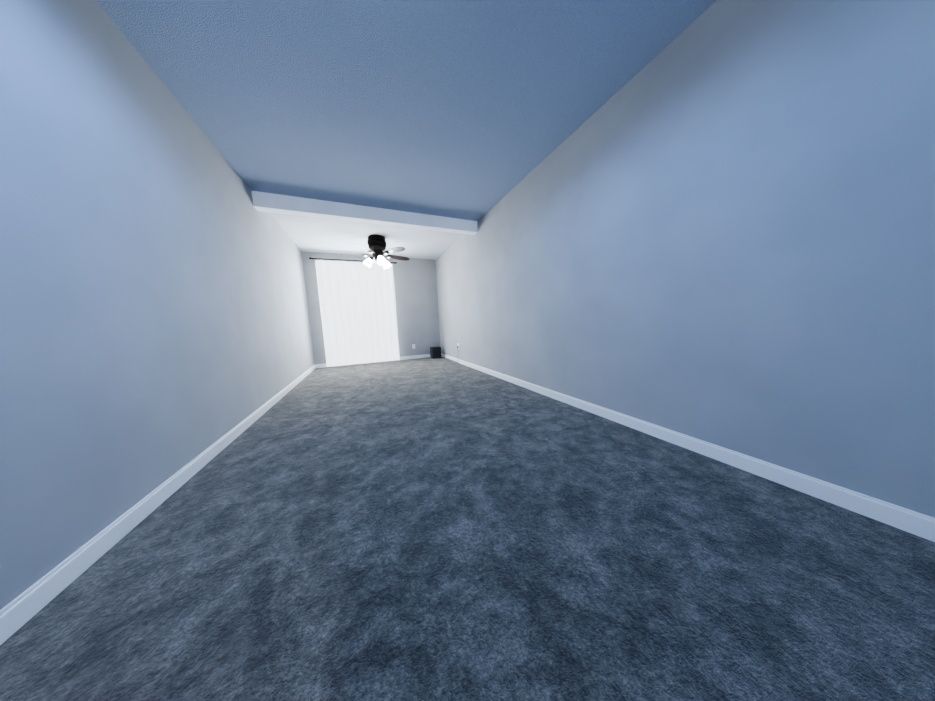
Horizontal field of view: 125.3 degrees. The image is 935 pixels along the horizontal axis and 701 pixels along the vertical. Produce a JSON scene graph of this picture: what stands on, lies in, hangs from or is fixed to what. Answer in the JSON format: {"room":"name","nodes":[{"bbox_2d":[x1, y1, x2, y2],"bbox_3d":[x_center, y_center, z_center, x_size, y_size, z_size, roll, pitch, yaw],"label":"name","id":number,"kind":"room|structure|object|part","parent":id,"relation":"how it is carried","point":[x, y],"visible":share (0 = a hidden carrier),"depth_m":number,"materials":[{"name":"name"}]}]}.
{"room":"empty living room","nodes":[
{"label":"empty living room","id":0,"kind":"room"},
{"bbox_2d":[0,0,314,609],"bbox_3d":[-2.005,-0.501,1.836,0.110,2.440,7.300,-5,7,-23],"label":"wall","id":1,"kind":"structure","parent":0,"point":[155,331],"depth_m":1.09,"materials":[{"name":"white paint"}]},
{"bbox_2d":[0,365,315,644],"bbox_3d":[-1.875,0.667,1.946,0.014,0.085,7.190,-5,7,-23],"label":"baseboard","id":2,"kind":"structure","parent":1,"relation":"attached to","point":[20,611],"depth_m":0.96,"materials":[{"name":"white wood"}]},
{"bbox_2d":[301,251,439,363],"bbox_3d":[-2.074,-0.948,5.696,2.840,2.440,0.110,-5,7,-23],"label":"wall","id":3,"kind":"structure","parent":0,"point":[416,296],"depth_m":5.89,"materials":[{"name":"grey paint"}]},
{"bbox_2d":[309,257,399,366],"bbox_3d":[-2.402,-0.849,5.438,1.740,2.290,0.120,-5,7,-23],"label":"curtain","id":4,"kind":"object","parent":3,"relation":"attached to","point":[358,311],"visible":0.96,"depth_m":5.39,"materials":[{"name":"white fabric"}]},
{"bbox_2d":[316,354,429,367],"bbox_3d":[-2.003,0.226,5.772,2.790,0.085,0.016,-5,7,-23],"label":"baseboard","id":5,"kind":"structure","parent":3,"relation":"attached to","point":[424,355],"depth_m":5.97,"materials":[{"name":"white wood"}]},
{"bbox_2d":[96,0,715,259],"bbox_3d":[-0.446,-1.702,0.595,3.910,0.104,10.587,-5,7,-23],"label":"ceiling","id":6,"kind":"structure","parent":0,"point":[474,110],"depth_m":1.62,"materials":[{"name":"paint"}]},
{"bbox_2d":[252,191,477,234],"bbox_3d":[-1.170,-1.859,3.361,2.840,0.170,0.130,-5,7,-23],"label":"header beam","id":7,"kind":"structure","parent":6,"relation":"attached to","point":[281,204],"depth_m":3.18,"materials":[{"name":"paint"}]},
{"bbox_2d":[341,235,409,273],"bbox_3d":[-1.650,-1.715,4.433,1.230,0.662,1.186,-5,7,-23],"label":"fan","id":8,"kind":"object","parent":6,"relation":"hanging from","point":[377,250],"visible":1,"depth_m":4.28,"materials":[{"name":"black metal"}]},
{"label":"blade","id":9,"kind":"part","parent":8,"relation":"part of","materials":[{"name":"white wood"}]},
{"bbox_3d":[-1.699,-1.694,3.998,0.144,0.006,0.496,12,9,9],"label":"blade","id":10,"kind":"part","parent":8,"relation":"part of","materials":[{"name":"white wood"}]},
{"bbox_3d":[-1.795,-1.776,4.742,0.144,0.006,0.496,-20,13,-23],"label":"blade","id":11,"kind":"part","parent":8,"relation":"part of","materials":[{"name":"brown wood"}]},
{"bbox_3d":[-1.277,-1.735,4.194,0.496,0.006,0.144,1,-5,29],"label":"blade","id":12,"kind":"part","parent":8,"relation":"part of","materials":[{"name":"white wood"}]},
{"bbox_3d":[-1.337,-1.786,4.654,0.496,0.006,0.144,-9,-4,-43],"label":"blade","id":13,"kind":"part","parent":8,"relation":"part of","materials":[{"name":"brown wood"}]},
{"bbox_2d":[0,357,934,700],"bbox_3d":[-0.337,0.816,0.889,3.910,0.100,10.587,-5,7,-23],"label":"floor","id":14,"kind":"structure","parent":0,"point":[428,529],"depth_m":0.81,"materials":[{"name":"carpet"}]},
{"bbox_2d":[430,346,441,358],"bbox_3d":[-0.790,0.051,6.009,0.220,0.272,0.252,-5,7,-23],"label":"speaker","id":15,"kind":"object","parent":14,"relation":"on","point":[435,352],"visible":1,"depth_m":5.90},
{"bbox_2d":[436,0,934,517],"bbox_3d":[0.583,-0.780,3.257,0.110,2.440,6.700,-5,7,-23],"label":"wall","id":16,"kind":"structure","parent":0,"point":[714,222],"depth_m":1.21,"materials":[{"name":"white paint"}]},
{"bbox_2d":[441,353,934,541],"bbox_3d":[0.599,0.399,3.319,0.014,0.085,6.590,-5,7,-23],"label":"baseboard","id":17,"kind":"structure","parent":16,"relation":"attached to","point":[921,525],"depth_m":1.20,"materials":[{"name":"white wood"}]}
]}

